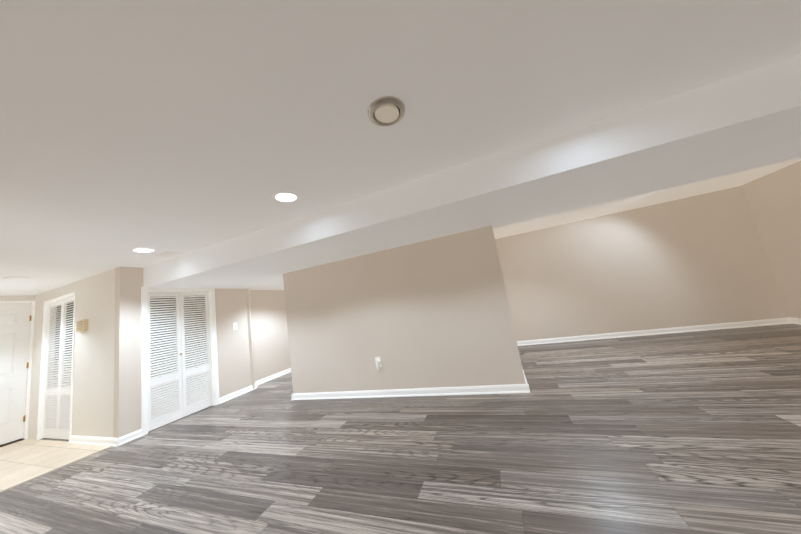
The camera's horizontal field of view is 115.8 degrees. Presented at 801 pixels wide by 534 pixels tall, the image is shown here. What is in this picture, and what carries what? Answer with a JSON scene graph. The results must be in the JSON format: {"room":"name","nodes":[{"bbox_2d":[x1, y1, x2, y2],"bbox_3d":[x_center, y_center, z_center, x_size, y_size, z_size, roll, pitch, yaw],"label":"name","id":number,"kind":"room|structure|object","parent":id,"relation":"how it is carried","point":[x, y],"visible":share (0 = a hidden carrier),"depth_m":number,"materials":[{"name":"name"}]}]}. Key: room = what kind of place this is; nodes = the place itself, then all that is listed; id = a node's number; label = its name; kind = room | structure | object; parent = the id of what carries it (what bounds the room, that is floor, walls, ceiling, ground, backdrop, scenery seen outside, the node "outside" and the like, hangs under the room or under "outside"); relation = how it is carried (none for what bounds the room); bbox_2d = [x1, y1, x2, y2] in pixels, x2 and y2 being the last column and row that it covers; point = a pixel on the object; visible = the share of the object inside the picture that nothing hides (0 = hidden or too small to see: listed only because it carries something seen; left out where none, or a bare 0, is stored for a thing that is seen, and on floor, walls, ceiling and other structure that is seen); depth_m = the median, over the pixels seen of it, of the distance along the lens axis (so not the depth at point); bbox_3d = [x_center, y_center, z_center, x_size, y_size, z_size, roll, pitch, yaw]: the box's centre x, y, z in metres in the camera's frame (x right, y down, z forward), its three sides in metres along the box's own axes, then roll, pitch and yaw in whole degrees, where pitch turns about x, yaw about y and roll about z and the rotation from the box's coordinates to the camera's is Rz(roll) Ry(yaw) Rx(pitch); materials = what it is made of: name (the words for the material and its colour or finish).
{"room":"finished basement","nodes":[
{"label":"finished basement","id":0,"kind":"room"},
{"bbox_2d":[0,296,31,300],"bbox_3d":[-6.540,1.628,3.806,0.120,2.365,1.045,-12,-9,19],"label":"wall","id":1,"kind":"structure","parent":0,"point":[2,298],"depth_m":4.27,"materials":[{"name":"beige paint"}]},
{"bbox_2d":[0,302,31,444],"bbox_3d":[-6.455,1.670,3.873,0.116,2.218,0.848,-12,-9,19],"label":"entry door","id":2,"kind":"structure","parent":1,"relation":"in","point":[15,319],"depth_m":4.14,"materials":[{"name":"white wood"}]},
{"bbox_2d":[0,300,35,446],"bbox_3d":[-6.490,1.677,3.877,0.106,2.274,0.900,-12,-9,19],"label":"door frame","id":3,"kind":"structure","parent":1,"relation":"attached to","point":[28,383],"depth_m":4.24,"materials":[{"name":"white wood"}]},
{"bbox_2d":[28,268,114,438],"bbox_3d":[-5.149,1.432,3.939,2.680,2.365,0.130,-12,-9,19],"label":"wall","id":4,"kind":"structure","parent":0,"point":[93,398],"depth_m":3.66,"materials":[{"name":"beige paint"}]},
{"bbox_2d":[37,292,75,440],"bbox_3d":[-5.423,1.570,4.017,1.070,2.199,0.112,-12,-9,19],"label":"door frame","id":5,"kind":"structure","parent":4,"relation":"attached to","point":[43,371],"depth_m":4.09,"materials":[{"name":"white wood"}]},
{"bbox_2d":[42,297,73,439],"bbox_3d":[-5.420,1.589,4.014,0.980,2.138,0.036,-12,-9,19],"label":"hall door","id":6,"kind":"structure","parent":4,"relation":"in","point":[56,418],"depth_m":4.01,"materials":[{"name":"white wood"}]},
{"bbox_2d":[76,319,87,331],"bbox_3d":[-4.774,0.881,3.764,0.220,0.170,0.046,-12,-9,19],"label":"door chime","id":7,"kind":"object","parent":4,"relation":"attached to","point":[81,325],"visible":1,"depth_m":3.74,"materials":[{"name":"beige plastic"}]},
{"bbox_2d":[68,435,123,446],"bbox_3d":[-4.207,2.372,3.429,1.258,0.092,0.028,-12,-9,19],"label":"baseboard","id":8,"kind":"structure","parent":4,"relation":"attached to","point":[90,440],"depth_m":3.39,"materials":[{"name":"white wood"}]},
{"bbox_2d":[54,296,207,412],"bbox_3d":[-4.895,1.494,4.620,2.680,2.365,1.330,-12,-9,19],"label":"louvers","id":9,"kind":"structure","parent":0,"point":[150,333],"depth_m":4.65,"materials":[{"name":"white wood"}]},
{"bbox_2d":[113,266,290,437],"bbox_3d":[-2.356,1.240,5.570,1.890,2.365,5.070,-12,-9,19],"label":"wall","id":10,"kind":"structure","parent":0,"point":[253,349],"depth_m":4.76,"materials":[{"name":"beige paint"}]},
{"bbox_2d":[147,292,212,431],"bbox_3d":[-3.561,1.394,4.090,0.068,1.978,0.888,-12,-9,19],"label":"bifold closet door","id":11,"kind":"structure","parent":10,"relation":"in","point":[182,375],"depth_m":4.04,"materials":[{"name":"white wood"}]},
{"bbox_2d":[141,287,219,435],"bbox_3d":[-3.573,1.362,4.100,0.118,2.069,1.042,-12,-9,19],"label":"door frame","id":12,"kind":"structure","parent":10,"relation":"attached to","point":[144,363],"depth_m":3.86,"materials":[{"name":"white wood"}]},
{"bbox_2d":[233,322,237,329],"bbox_3d":[-3.254,1.168,4.953,0.021,0.145,0.090,-12,-9,19],"label":"light switch","id":13,"kind":"object","parent":10,"relation":"attached to","point":[235,326],"visible":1,"depth_m":4.95,"materials":[{"name":"white plastic"}]},
{"bbox_2d":[0,324,800,533],"bbox_3d":[-0.531,1.765,2.501,12.040,0.100,9.440,-12,-9,19],"label":"floor","id":14,"kind":"structure","parent":0,"point":[697,432],"depth_m":2.02,"materials":[{"name":"grey wood"}]},
{"bbox_2d":[0,439,109,490],"bbox_3d":[-5.106,2.521,3.182,2.600,0.004,1.090,-12,-9,19],"label":"floor","id":15,"kind":"structure","parent":14,"relation":"on","point":[24,460],"depth_m":3.22,"materials":[{"name":"beige tile"}]},
{"bbox_2d":[0,446,112,492],"bbox_3d":[-3.904,2.270,2.756,0.044,0.008,1.086,-12,-9,19],"label":"transition strip","id":16,"kind":"object","parent":14,"relation":"on","point":[53,470],"visible":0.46,"depth_m":2.80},
{"bbox_2d":[0,0,800,295],"bbox_3d":[-0.907,-0.665,2.859,12.040,0.200,9.440,-12,-9,19],"label":"ceiling","id":17,"kind":"structure","parent":0,"point":[183,127],"depth_m":1.37,"materials":[{"name":"white paint"}]},
{"bbox_2d":[3,276,29,279],"bbox_3d":[-5.160,0.151,3.378,0.200,0.017,0.200,-12,-9,19],"label":"ceiling vent","id":18,"kind":"object","parent":17,"relation":"in","point":[16,277],"visible":1,"depth_m":3.35,"materials":[{"name":"white plastic"}]},
{"bbox_2d":[130,248,156,252],"bbox_3d":[-3.169,-0.252,3.099,0.229,0.102,0.229,-12,-9,19],"label":"recessed light","id":19,"kind":"object","parent":17,"relation":"in","point":[145,250],"visible":0.56,"depth_m":3.13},
{"bbox_2d":[152,251,180,257],"bbox_3d":[-3.157,-0.162,3.386,0.320,0.009,0.160,-12,-9,19],"label":"ceiling vent","id":20,"kind":"object","parent":17,"relation":"in","point":[166,254],"visible":0.98,"depth_m":3.37,"materials":[{"name":"white plastic"}]},
{"bbox_2d":[272,191,298,202],"bbox_3d":[-1.067,-0.691,2.332,0.229,0.102,0.229,-12,-9,19],"label":"recessed light","id":21,"kind":"object","parent":17,"relation":"in","point":[285,196],"visible":0.48,"depth_m":2.38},
{"bbox_2d":[368,96,404,125],"bbox_3d":[-0.081,-0.910,1.491,0.224,0.037,0.224,-12,-9,19],"label":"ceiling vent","id":22,"kind":"object","parent":17,"relation":"in","point":[387,111],"visible":0.98,"depth_m":1.46,"materials":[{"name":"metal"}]},
{"bbox_2d":[143,55,800,289],"bbox_3d":[1.004,-0.480,4.542,9.440,0.315,4.695,-12,-9,19],"label":"soffit beam","id":23,"kind":"structure","parent":17,"relation":"attached to","point":[745,121],"depth_m":2.27,"materials":[{"name":"white paint"}]},
{"bbox_2d":[283,225,525,393],"bbox_3d":[0.167,0.739,4.823,3.460,2.365,2.590,-12,-9,19],"label":"wall","id":24,"kind":"structure","parent":0,"point":[453,310],"depth_m":3.52,"materials":[{"name":"beige paint"}]},
{"bbox_2d":[375,357,381,369],"bbox_3d":[-0.321,1.372,3.567,0.090,0.172,0.045,-12,-9,20],"label":"plug","id":25,"kind":"object","parent":24,"relation":"attached to","point":[378,362],"visible":1,"depth_m":3.57,"materials":[{"name":"white plastic"}]},
{"bbox_2d":[292,381,529,399],"bbox_3d":[-0.099,1.741,3.462,3.438,0.092,0.088,-12,-9,19],"label":"baseboard","id":26,"kind":"structure","parent":24,"relation":"attached to","point":[439,391],"depth_m":3.34,"materials":[{"name":"white wood"}]},
{"bbox_2d":[499,186,787,340],"bbox_3d":[4.115,0.135,4.876,4.140,2.365,0.120,-12,-9,19],"label":"wall","id":27,"kind":"structure","parent":0,"point":[700,259],"depth_m":4.66,"materials":[{"name":"beige paint"}]},
{"bbox_2d":[517,318,791,344],"bbox_3d":[4.270,1.238,4.640,4.060,0.092,0.028,-12,-9,19],"label":"baseboard","id":28,"kind":"structure","parent":27,"relation":"attached to","point":[778,321],"depth_m":4.48,"materials":[{"name":"white wood"}]},
{"bbox_2d":[739,161,800,317],"bbox_3d":[4.795,-0.583,0.723,0.120,2.365,9.440,-12,-9,19],"label":"wall","id":29,"kind":"structure","parent":0,"point":[774,198],"depth_m":3.87,"materials":[{"name":"beige paint"}]},
{"bbox_2d":[788,317,800,324],"bbox_3d":[4.731,0.502,0.135,0.028,0.092,8.240,-12,-9,19],"label":"baseboard","id":30,"kind":"structure","parent":29,"relation":"attached to","point":[794,320],"depth_m":3.90,"materials":[{"name":"white wood"}]}
]}

